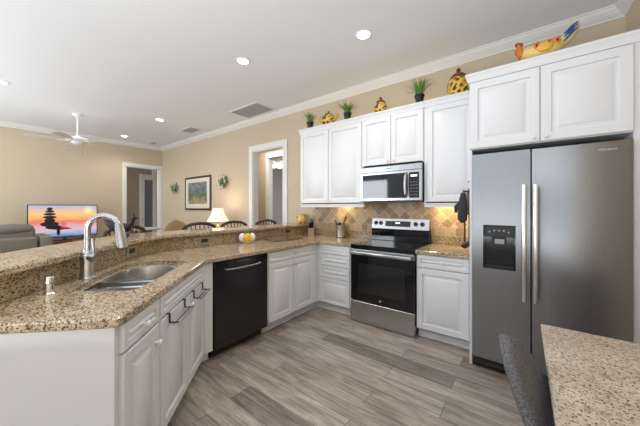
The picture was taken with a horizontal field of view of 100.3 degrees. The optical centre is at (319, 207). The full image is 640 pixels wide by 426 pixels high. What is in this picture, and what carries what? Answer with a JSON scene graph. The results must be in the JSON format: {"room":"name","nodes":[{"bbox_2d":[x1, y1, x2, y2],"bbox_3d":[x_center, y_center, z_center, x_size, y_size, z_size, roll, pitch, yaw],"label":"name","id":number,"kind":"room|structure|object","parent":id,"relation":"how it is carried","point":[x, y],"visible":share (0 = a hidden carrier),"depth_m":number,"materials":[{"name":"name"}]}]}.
{"room":"kitchen","nodes":[
{"label":"kitchen","id":0,"kind":"room"},
{"bbox_2d":[0,126,161,239],"bbox_3d":[-6.645,-0.191,5.285,0.120,3.095,6.500,0,0,37],"label":"wall","id":1,"kind":"structure","parent":0,"point":[33,171],"depth_m":6.11,"materials":[{"name":"beige paint"}]},
{"bbox_2d":[122,162,162,231],"bbox_3d":[-4.966,0.082,7.472,0.142,2.550,0.983,0,0,37],"label":"door frame","id":2,"kind":"structure","parent":1,"relation":"in","point":[125,165],"depth_m":7.57,"materials":[{"name":"white paint"}]},
{"bbox_2d":[127,167,156,233],"bbox_3d":[-5.949,-0.191,8.840,0.120,3.095,6.000,0,0,37],"label":"wall","id":3,"kind":"structure","parent":0,"point":[133,174],"depth_m":8.65,"materials":[{"name":"beige paint"}]},
{"bbox_2d":[140,174,154,231],"bbox_3d":[-5.307,0.177,8.226,0.128,2.360,0.400,0,0,37],"label":"door","id":4,"kind":"structure","parent":3,"relation":"in","point":[147,182],"depth_m":8.23,"materials":[{"name":"white paint"}]},
{"bbox_2d":[0,234,301,303],"bbox_3d":[-1.225,0.831,2.863,0.825,1.051,3.791,0,0,20],"label":"wall","id":5,"kind":"structure","parent":0,"point":[301,234],"depth_m":1.70,"materials":[{"name":"beige paint"}]},
{"bbox_2d":[0,223,308,275],"bbox_3d":[-1.299,0.288,2.827,1.116,0.033,4.037,0,0,19],"label":"countertop","id":6,"kind":"structure","parent":5,"relation":"on","point":[21,260],"depth_m":1.82,"materials":[{"name":"stone"}]},
{"bbox_2d":[103,213,138,236],"bbox_3d":[-1.836,0.165,2.462,0.270,0.213,0.138,0,0,2],"label":"bird figurine","id":7,"kind":"object","parent":6,"relation":"on","point":[110,224],"visible":0.72,"depth_m":2.43,"materials":[{"name":"black"}]},
{"bbox_2d":[296,214,307,223],"bbox_3d":[-0.304,0.194,4.416,0.187,0.155,0.156,0,0,-26],"label":"pitcher","id":8,"kind":"object","parent":6,"relation":"on","point":[300,218],"visible":1,"depth_m":4.35,"materials":[{"name":"yellow ceramic"}]},
{"bbox_2d":[258,149,281,224],"bbox_3d":[-0.089,-0.191,6.026,8.856,3.095,0.120,0,0,37],"label":"wall","id":9,"kind":"structure","parent":0,"point":[261,156],"depth_m":7.04,"materials":[{"name":"beige paint"}]},
{"bbox_2d":[266,151,281,223],"bbox_3d":[-0.627,-0.013,6.422,1.880,2.740,0.142,0,0,37],"label":"door frame","id":10,"kind":"structure","parent":9,"relation":"in","point":[269,162],"depth_m":6.89,"materials":[{"name":"white paint"}]},
{"bbox_2d":[273,168,281,223],"bbox_3d":[0.877,-0.191,10.003,12.136,3.095,0.120,0,0,37],"label":"wall","id":11,"kind":"structure","parent":0,"point":[277,173],"depth_m":12.06,"materials":[{"name":"grey paint"}]},
{"bbox_2d":[0,0,615,168],"bbox_3d":[-2.567,-1.788,5.354,12.286,0.100,11.850,0,0,37],"label":"ceiling","id":12,"kind":"structure","parent":0,"point":[121,65],"depth_m":2.92,"materials":[{"name":"white paint"}]},
{"bbox_2d":[0,79,9,84],"bbox_3d":[-4.416,-1.734,3.689,0.176,0.008,0.176,0,0,37],"label":"recessed light","id":13,"kind":"object","parent":12,"relation":"in","point":[1,81],"visible":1,"depth_m":3.71,"materials":[{"name":"white paint"}]},
{"bbox_2d":[24,113,115,153],"bbox_3d":[-4.525,-1.367,5.046,1.318,0.742,1.253,0,0,17],"label":"ceiling fan","id":14,"kind":"object","parent":12,"relation":"hanging from","point":[74,140],"visible":1,"depth_m":4.90,"materials":[{"name":"white paint"}]},
{"bbox_2d":[179,126,202,133],"bbox_3d":[-2.904,-1.732,6.007,0.500,0.012,0.300,0,0,37],"label":"ceiling vent","id":15,"kind":"object","parent":12,"relation":"in","point":[189,129],"visible":1,"depth_m":6.01,"materials":[{"name":"white metal"}]},
{"bbox_2d":[235,57,250,64],"bbox_3d":[-0.914,-1.734,3.172,0.176,0.008,0.176,0,0,37],"label":"recessed light","id":16,"kind":"object","parent":12,"relation":"in","point":[240,60],"visible":1,"depth_m":3.17,"materials":[{"name":"white paint"}]},
{"bbox_2d":[229,101,275,118],"bbox_3d":[-1.222,-1.732,4.799,0.780,0.012,0.445,0,0,37],"label":"ceiling vent","id":17,"kind":"object","parent":12,"relation":"in","point":[254,109],"visible":1,"depth_m":4.77,"materials":[{"name":"white metal"}]},
{"bbox_2d":[273,158,281,168],"bbox_3d":[-1.300,-1.496,8.443,1.199,0.485,1.261,0,0,37],"label":"ceiling light","id":18,"kind":"object","parent":12,"relation":"hanging from","point":[277,162],"visible":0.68,"depth_m":8.38,"materials":[{"name":"white paint"}]},
{"bbox_2d":[355,29,371,39],"bbox_3d":[0.437,-1.734,2.685,0.176,0.008,0.176,0,0,37],"label":"recessed light","id":19,"kind":"object","parent":12,"relation":"in","point":[362,34],"visible":1,"depth_m":2.68,"materials":[{"name":"white paint"}]},
{"bbox_2d":[167,307,523,425],"bbox_3d":[-2.567,1.407,5.354,12.286,0.100,11.850,0,0,37],"label":"floor","id":20,"kind":"structure","parent":0,"point":[320,366],"depth_m":2.06,"materials":[{"name":"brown wood"}]},
{"bbox_2d":[0,224,52,252],"bbox_3d":[-5.873,0.792,4.252,1.000,1.009,2.190,0,0,37],"label":"sectional sofa","id":21,"kind":"object","parent":20,"relation":"on","point":[13,237],"visible":0.38,"depth_m":4.57,"materials":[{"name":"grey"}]},
{"bbox_2d":[0,224,35,238],"bbox_3d":[-5.334,0.582,4.564,0.219,0.589,0.640,0,0,37],"label":"cushion","id":22,"kind":"object","parent":21,"relation":"on","point":[6,230],"depth_m":4.59,"materials":[{"name":"grey fabric"}]},
{"bbox_2d":[53,237,98,244],"bbox_3d":[-5.631,1.017,6.085,0.465,0.560,1.700,0,0,37],"label":"media console","id":23,"kind":"object","parent":20,"relation":"on","point":[75,239],"visible":0.02,"depth_m":5.90,"materials":[{"name":"brown wood"}]},
{"bbox_2d":[27,205,96,240],"bbox_3d":[-5.689,0.342,5.947,0.220,0.790,1.136,0,0,37],"label":"television","id":24,"kind":"object","parent":23,"relation":"on","point":[57,221],"visible":0.93,"depth_m":5.88,"materials":[{"name":"black plastic"}]},
{"bbox_2d":[0,263,212,425],"bbox_3d":[-1.206,0.919,1.697,0.699,0.876,1.345,0,0,-8],"label":"base cabinet","id":25,"kind":"object","parent":20,"relation":"on","point":[137,372],"visible":0.87,"depth_m":1.07,"materials":[{"name":"white paint"}]},
{"bbox_2d":[167,298,194,325],"bbox_3d":[-0.867,0.643,1.662,0.080,0.064,0.300,0,0,-8],"label":"door towel bar","id":26,"kind":"object","parent":25,"relation":"hanging from","point":[185,306],"visible":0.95,"depth_m":1.63,"materials":[{"name":"grey metal"}]},
{"bbox_2d":[0,234,370,333],"bbox_3d":[-0.637,0.461,2.583,1.565,0.039,3.522,0,0,37],"label":"countertop","id":27,"kind":"structure","parent":25,"relation":"on","point":[71,307],"depth_m":1.35,"materials":[{"name":"stone"}]},
{"bbox_2d":[42,275,55,295],"bbox_3d":[-1.380,0.396,1.359,0.052,0.092,0.052,0,0,37],"label":"soap dispenser","id":28,"kind":"object","parent":27,"relation":"in","point":[48,281],"visible":1,"depth_m":1.34,"materials":[{"name":"silver metal"}]},
{"bbox_2d":[78,213,128,279],"bbox_3d":[-1.351,0.238,1.669,0.274,0.406,0.090,0,0,-8],"label":"faucet","id":29,"kind":"object","parent":27,"relation":"on","point":[88,257],"visible":1,"depth_m":1.65,"materials":[{"name":"silver metal"}]},
{"bbox_2d":[84,266,174,291],"bbox_3d":[-1.245,0.576,1.789,0.473,0.189,0.840,0,0,-8],"label":"sink","id":30,"kind":"object","parent":27,"relation":"in","point":[135,278],"visible":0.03,"depth_m":1.91,"materials":[{"name":"metal"}]},
{"bbox_2d":[0,226,307,302],"bbox_3d":[-1.151,0.373,2.837,0.717,0.136,3.708,0,0,20],"label":"granite splash","id":31,"kind":"object","parent":27,"relation":"on","point":[14,285],"visible":0.6,"depth_m":1.95,"materials":[{"name":"brown stone"}]},
{"bbox_2d":[126,244,136,257],"bbox_3d":[-1.602,0.372,2.274,0.008,0.092,0.156,0,0,-8],"label":"wall outlet","id":32,"kind":"object","parent":31,"relation":"attached to","point":[131,250],"visible":0.91,"depth_m":2.26,"materials":[{"name":"brown plastic"}]},
{"bbox_2d":[198,236,210,244],"bbox_3d":[-1.298,0.375,3.000,0.008,0.092,0.156,0,0,37],"label":"wall outlet","id":33,"kind":"object","parent":31,"relation":"attached to","point":[203,240],"visible":1,"depth_m":3.00,"materials":[{"name":"brown plastic"}]},
{"bbox_2d":[284,228,290,234],"bbox_3d":[-0.492,0.367,4.058,0.008,0.092,0.156,0,0,37],"label":"wall outlet","id":34,"kind":"object","parent":31,"relation":"attached to","point":[286,230],"visible":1,"depth_m":4.05,"materials":[{"name":"brown plastic"}]},
{"bbox_2d":[239,231,254,243],"bbox_3d":[-0.901,0.369,3.300,0.168,0.145,0.166,0,0,20],"label":"dish","id":35,"kind":"object","parent":27,"relation":"on","point":[247,238],"visible":1,"depth_m":3.24,"materials":[{"name":"white ceramic"}]},
{"bbox_2d":[265,235,301,241],"bbox_3d":[-0.515,0.427,3.630,0.282,0.030,0.530,0,0,42],"label":"cutting board","id":36,"kind":"object","parent":27,"relation":"on","point":[288,237],"visible":1,"depth_m":3.54,"materials":[{"name":"wood"}]},
{"bbox_2d":[308,228,313,234],"bbox_3d":[-0.143,0.387,4.276,0.090,0.110,0.100,0,0,-3],"label":"knife block","id":37,"kind":"object","parent":27,"relation":"on","point":[310,230],"visible":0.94,"depth_m":4.23,"materials":[{"name":"beige wood"}]},
{"bbox_2d":[336,225,345,237],"bbox_3d":[0.304,0.352,3.905,0.144,0.180,0.144,0,0,37],"label":"utensil crock","id":38,"kind":"object","parent":27,"relation":"on","point":[340,229],"visible":0.96,"depth_m":3.84,"materials":[{"name":"silver metal"}]},
{"bbox_2d":[314,228,371,238],"bbox_3d":[0.320,0.392,4.052,1.099,0.100,0.024,0,0,37],"label":"granite splash","id":39,"kind":"object","parent":27,"relation":"on","point":[320,231],"visible":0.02,"depth_m":3.95,"materials":[{"name":"beige stone"}]},
{"bbox_2d":[192,282,210,299],"bbox_3d":[-0.921,0.643,2.063,0.080,0.064,0.270,0,0,-8],"label":"door towel bar","id":40,"kind":"object","parent":25,"relation":"hanging from","point":[201,282],"visible":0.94,"depth_m":2.03,"materials":[{"name":"grey metal"}]},
{"bbox_2d":[102,225,146,236],"bbox_3d":[-2.122,0.784,3.111,0.459,1.151,0.544,0,0,20],"label":"bar stool","id":41,"kind":"object","parent":20,"relation":"on","point":[142,229],"visible":0.09,"depth_m":3.28,"materials":[{"name":"brown wood"}]},
{"bbox_2d":[134,227,161,232],"bbox_3d":[-3.829,0.904,5.781,0.720,0.905,0.720,0,0,37],"label":"round side table","id":42,"kind":"object","parent":20,"relation":"on","point":[146,228],"visible":0.2,"depth_m":5.70,"materials":[{"name":"grey"}]},
{"bbox_2d":[152,170,155,231],"bbox_3d":[-5.373,-0.118,8.640,0.080,2.950,0.100,0,0,37],"label":"trim","id":43,"kind":"structure","parent":20,"relation":"on","point":[153,171],"depth_m":8.64,"materials":[{"name":"white paint"}]},
{"bbox_2d":[162,220,187,230],"bbox_3d":[-2.597,0.767,5.225,0.826,1.020,0.820,0,0,26],"label":"armchair","id":44,"kind":"object","parent":20,"relation":"on","point":[173,225],"visible":0.19,"depth_m":5.30,"materials":[{"name":"beige fabric"}]},
{"bbox_2d":[181,222,216,229],"bbox_3d":[-1.560,0.784,3.652,0.459,1.151,0.544,0,0,43],"label":"bar stool","id":45,"kind":"object","parent":20,"relation":"on","point":[195,223],"visible":0.11,"depth_m":3.78,"materials":[{"name":"brown wood"}]},
{"bbox_2d":[220,220,247,227],"bbox_3d":[-1.202,0.784,4.121,0.459,1.151,0.544,0,0,37],"label":"bar stool","id":46,"kind":"object","parent":20,"relation":"on","point":[233,221],"visible":0.09,"depth_m":4.23,"materials":[{"name":"brown wood"}]},
{"bbox_2d":[208,253,267,357],"bbox_3d":[-0.963,0.921,2.752,0.630,0.872,0.614,0,0,37],"label":"dishwasher","id":47,"kind":"object","parent":20,"relation":"on","point":[239,284],"visible":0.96,"depth_m":2.53,"materials":[{"name":"black plastic"}]},
{"bbox_2d":[255,219,276,224],"bbox_3d":[-0.796,0.784,4.622,0.459,1.151,0.544,0,0,37],"label":"bar stool","id":48,"kind":"object","parent":20,"relation":"on","point":[263,220],"visible":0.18,"depth_m":4.73,"materials":[{"name":"brown wood"}]},
{"bbox_2d":[261,244,317,331],"bbox_3d":[-0.505,0.919,3.409,0.665,0.876,0.971,0,0,37],"label":"base cabinet","id":49,"kind":"object","parent":20,"relation":"on","point":[292,274],"visible":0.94,"depth_m":3.13,"materials":[{"name":"white paint"}]},
{"bbox_2d":[317,244,351,315],"bbox_3d":[0.320,0.919,3.641,0.596,0.876,0.630,0,0,37],"label":"base cabinet","id":50,"kind":"object","parent":20,"relation":"on","point":[334,261],"visible":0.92,"depth_m":3.39,"materials":[{"name":"white paint"}]},
{"bbox_2d":[350,218,430,337],"bbox_3d":[0.842,0.753,3.200,0.762,1.207,0.690,0,0,37],"label":"electric range","id":51,"kind":"object","parent":20,"relation":"on","point":[384,266],"visible":1,"depth_m":3.00,"materials":[{"name":"grey metal"}]},
{"bbox_2d":[350,239,430,254],"bbox_3d":[0.859,0.464,3.222,0.762,0.050,0.634,0,0,37],"label":"cooktop","id":52,"kind":"object","parent":51,"relation":"in","point":[382,246],"depth_m":3.08,"materials":[{"name":"black glass"}]},
{"bbox_2d":[417,254,469,349],"bbox_3d":[1.372,0.919,2.841,0.508,0.876,0.630,0,0,37],"label":"base cabinet","id":53,"kind":"object","parent":20,"relation":"on","point":[443,283],"visible":0.84,"depth_m":2.60,"materials":[{"name":"white paint"}]},
{"bbox_2d":[415,243,469,258],"bbox_3d":[1.382,0.461,2.854,0.515,0.039,0.644,0,0,37],"label":"countertop","id":54,"kind":"structure","parent":53,"relation":"on","point":[454,251],"depth_m":2.72,"materials":[{"name":"stone"}]},
{"bbox_2d":[432,235,468,245],"bbox_3d":[1.570,0.392,3.101,0.513,0.100,0.024,0,0,37],"label":"granite splash","id":55,"kind":"object","parent":54,"relation":"on","point":[447,240],"visible":0.58,"depth_m":3.13,"materials":[{"name":"beige stone"}]},
{"bbox_2d":[498,333,554,425],"bbox_3d":[0.870,0.918,0.802,0.561,0.882,0.460,0,0,44],"label":"dining chair","id":56,"kind":"object","parent":20,"relation":"on","point":[529,386],"visible":0.89,"depth_m":0.89,"materials":[{"name":"grey fabric"}]},
{"bbox_2d":[465,29,639,363],"bbox_3d":[1.943,0.107,2.301,1.106,2.500,0.842,0,0,37],"label":"tall cabinet","id":57,"kind":"object","parent":20,"relation":"on","point":[589,92],"visible":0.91,"depth_m":1.94,"materials":[{"name":"white paint"}]},
{"bbox_2d":[513,21,580,60],"bbox_3d":[1.762,-1.256,2.091,0.402,0.224,0.190,0,0,37],"label":"rooster","id":58,"kind":"object","parent":57,"relation":"on","point":[550,45],"visible":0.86,"depth_m":2.02,"materials":[{"name":"yellow ceramic"}]},
{"bbox_3d":[1.388,-0.149,2.489,0.065,0.021,0.300,0,0,37],"label":"hook rail","id":59,"kind":"object","parent":57,"relation":"attached to","visible":0},
{"bbox_2d":[454,192,466,222],"bbox_3d":[1.269,-0.004,2.409,0.109,0.290,0.080,0,0,37],"label":"oven mitt","id":60,"kind":"object","parent":59,"relation":"hanging from","point":[461,206],"visible":1,"depth_m":2.38,"materials":[{"name":"grey fabric"}]},
{"bbox_2d":[461,192,467,248],"bbox_3d":[1.343,0.120,2.475,0.061,0.527,0.061,0,0,37],"label":"ladle","id":61,"kind":"object","parent":59,"relation":"hanging from","point":[463,245],"visible":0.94,"depth_m":2.47,"materials":[{"name":"grey metal"}]},
{"bbox_2d":[466,192,469,214],"bbox_3d":[1.376,-0.038,2.530,0.109,0.220,0.079,0,0,37],"label":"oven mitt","id":62,"kind":"object","parent":59,"relation":"hanging from","point":[467,193],"visible":0.34,"depth_m":2.49,"materials":[{"name":"fabric"}]},
{"bbox_2d":[466,192,469,246],"bbox_3d":[1.453,0.120,2.596,0.061,0.527,0.061,0,0,37],"label":"ladle","id":63,"kind":"object","parent":59,"relation":"hanging from","point":[467,242],"visible":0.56,"depth_m":2.59,"materials":[{"name":"grey metal"}]},
{"bbox_2d":[472,139,633,379],"bbox_3d":[1.880,0.447,2.285,0.912,1.780,0.868,0,0,37],"label":"refrigerator","id":64,"kind":"object","parent":20,"relation":"on","point":[553,227],"visible":0.91,"depth_m":1.97,"materials":[{"name":"grey metal"}]},
{"bbox_2d":[541,324,639,425],"bbox_3d":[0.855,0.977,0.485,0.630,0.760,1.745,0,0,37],"label":"countertop","id":65,"kind":"structure","parent":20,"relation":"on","point":[594,380],"depth_m":0.93,"materials":[{"name":"beige stone"}]},
{"bbox_3d":[-2.173,0.942,5.564,1.200,0.830,0.440,0,0,37],"label":"console table","id":66,"kind":"object","parent":20,"relation":"on","visible":0},
{"bbox_2d":[207,208,228,227],"bbox_3d":[-2.066,0.274,5.407,0.410,0.505,0.410,0,0,37],"label":"table lamp","id":67,"kind":"object","parent":66,"relation":"on","point":[217,215],"visible":0.81,"depth_m":5.30,"materials":[{"name":"beige fabric"}]},
{"bbox_2d":[162,17,625,243],"bbox_3d":[-1.005,-0.191,5.152,9.256,3.095,0.120,0,0,37],"label":"wall","id":68,"kind":"structure","parent":0,"point":[227,154],"depth_m":5.19,"materials":[{"name":"beige paint"}]},
{"bbox_2d":[170,182,177,193],"bbox_3d":[-3.925,-0.525,7.232,0.440,0.349,0.117,0,0,37],"label":"wall sconce","id":69,"kind":"object","parent":68,"relation":"attached to","point":[172,188],"visible":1,"depth_m":7.25,"materials":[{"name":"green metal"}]},
{"bbox_2d":[185,175,211,209],"bbox_3d":[-3.032,-0.343,6.598,1.220,0.830,0.033,0,0,37],"label":"framed picture","id":70,"kind":"object","parent":68,"relation":"attached to","point":[198,190],"visible":1,"depth_m":6.55,"materials":[{"name":"brown wood"}]},
{"bbox_2d":[188,181,206,203],"bbox_3d":[-3.035,-0.348,6.594,0.880,0.530,0.002,0,0,37],"label":"print","id":71,"kind":"object","parent":70,"relation":"attached to","point":[197,190],"depth_m":6.58},
{"bbox_2d":[216,174,227,188],"bbox_3d":[-2.151,-0.553,5.882,0.446,0.329,0.117,0,0,37],"label":"wall sconce","id":72,"kind":"object","parent":68,"relation":"attached to","point":[222,181],"visible":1,"depth_m":5.83,"materials":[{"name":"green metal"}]},
{"bbox_2d":[249,139,286,225],"bbox_3d":[-0.971,0.069,5.112,1.070,2.575,0.142,0,0,37],"label":"door frame","id":73,"kind":"structure","parent":68,"relation":"in","point":[253,150],"depth_m":5.32,"materials":[{"name":"white paint"}]},
{"bbox_2d":[0,0,634,150],"bbox_3d":[-2.962,-1.691,2.482,9.136,0.095,6.500,0,0,37],"label":"crown molding","id":74,"kind":"structure","parent":68,"relation":"attached to","point":[620,9],"depth_m":3.30,"materials":[{"name":"white paint"}]},
{"bbox_2d":[298,115,374,206],"bbox_3d":[0.219,-0.588,3.897,1.120,1.180,0.395,0,0,37],"label":"upper cabinet","id":75,"kind":"object","parent":68,"relation":"attached to","point":[331,153],"visible":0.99,"depth_m":3.71,"materials":[{"name":"white paint"}]},
{"bbox_2d":[303,112,314,127],"bbox_3d":[-0.160,-1.302,4.043,0.287,0.247,0.315,0,0,-13],"label":"potted grass","id":76,"kind":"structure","parent":75,"relation":"on","point":[310,120],"depth_m":4.00,"materials":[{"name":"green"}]},
{"bbox_2d":[306,121,313,127],"bbox_3d":[-0.149,-1.230,4.036,0.112,0.104,0.112,0,0,16],"label":"pot","id":77,"kind":"object","parent":76,"relation":"attached to","point":[309,123],"depth_m":4.00,"materials":[{"name":"black ceramic"}]},
{"bbox_2d":[319,111,338,123],"bbox_3d":[0.124,-1.281,3.841,0.252,0.205,0.196,0,0,-11],"label":"teapot","id":78,"kind":"object","parent":75,"relation":"on","point":[328,117],"visible":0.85,"depth_m":3.77,"materials":[{"name":"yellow ceramic"}]},
{"bbox_2d":[338,100,358,118],"bbox_3d":[0.380,-1.313,3.621,0.383,0.270,0.369,0,0,20],"label":"potted grass","id":79,"kind":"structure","parent":75,"relation":"on","point":[347,113],"depth_m":3.59,"materials":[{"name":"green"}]},
{"bbox_2d":[343,112,351,118],"bbox_3d":[0.376,-1.230,3.636,0.112,0.104,0.112,0,0,20],"label":"pot","id":80,"kind":"object","parent":79,"relation":"on","point":[347,115],"depth_m":3.60,"materials":[{"name":"black ceramic"}]},
{"bbox_2d":[313,202,468,236],"bbox_3d":[0.830,0.141,3.672,2.385,0.400,0.012,0,0,37],"label":"tile backsplash","id":81,"kind":"structure","parent":68,"relation":"attached to","point":[444,222],"depth_m":3.58,"materials":[{"name":"tile"}]},
{"bbox_2d":[362,101,423,167],"bbox_3d":[0.952,-0.844,3.339,0.768,0.669,0.395,0,0,37],"label":"upper cabinet","id":82,"kind":"object","parent":68,"relation":"attached to","point":[393,136],"visible":0.96,"depth_m":3.17,"materials":[{"name":"white paint"}]},
{"bbox_2d":[374,97,386,111],"bbox_3d":[0.768,-1.285,3.376,0.166,0.213,0.166,0,0,37],"label":"ginger jar","id":83,"kind":"object","parent":82,"relation":"on","point":[380,105],"visible":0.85,"depth_m":3.32,"materials":[{"name":"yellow ceramic"}]},
{"bbox_2d":[361,163,423,201],"bbox_3d":[0.924,-0.280,3.302,0.756,0.422,0.468,0,0,37],"label":"microwave","id":84,"kind":"object","parent":82,"relation":"attached to","point":[404,182],"visible":1,"depth_m":3.13,"materials":[{"name":"silver metal"}]},
{"bbox_2d":[404,77,436,102],"bbox_3d":[1.145,-1.327,3.057,0.391,0.297,0.332,0,0,38],"label":"potted grass","id":85,"kind":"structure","parent":82,"relation":"on","point":[419,96],"depth_m":3.01,"materials":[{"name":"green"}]},
{"bbox_2d":[414,93,424,102],"bbox_3d":[1.140,-1.230,3.055,0.112,0.104,0.112,0,0,0],"label":"pot","id":86,"kind":"object","parent":85,"relation":"on","point":[419,97],"depth_m":3.02,"materials":[{"name":"black ceramic"}]},
{"bbox_2d":[424,90,469,206],"bbox_3d":[1.464,-0.588,2.959,0.510,1.180,0.380,0,0,37],"label":"upper cabinet","id":87,"kind":"object","parent":68,"relation":"attached to","point":[446,118],"visible":0.66,"depth_m":2.83,"materials":[{"name":"white paint"}]},
{"bbox_2d":[446,68,469,94],"bbox_3d":[1.478,-1.329,2.848,0.234,0.302,0.234,0,0,37],"label":"ginger jar","id":88,"kind":"object","parent":87,"relation":"on","point":[457,83],"visible":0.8,"depth_m":2.77,"materials":[{"name":"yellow ceramic"}]},
{"bbox_2d":[626,0,639,31],"bbox_3d":[0.757,-0.191,-0.273,0.120,3.095,6.620,0,0,37],"label":"wall","id":89,"kind":"structure","parent":0,"point":[633,16],"depth_m":2.13,"materials":[{"name":"beige paint"}]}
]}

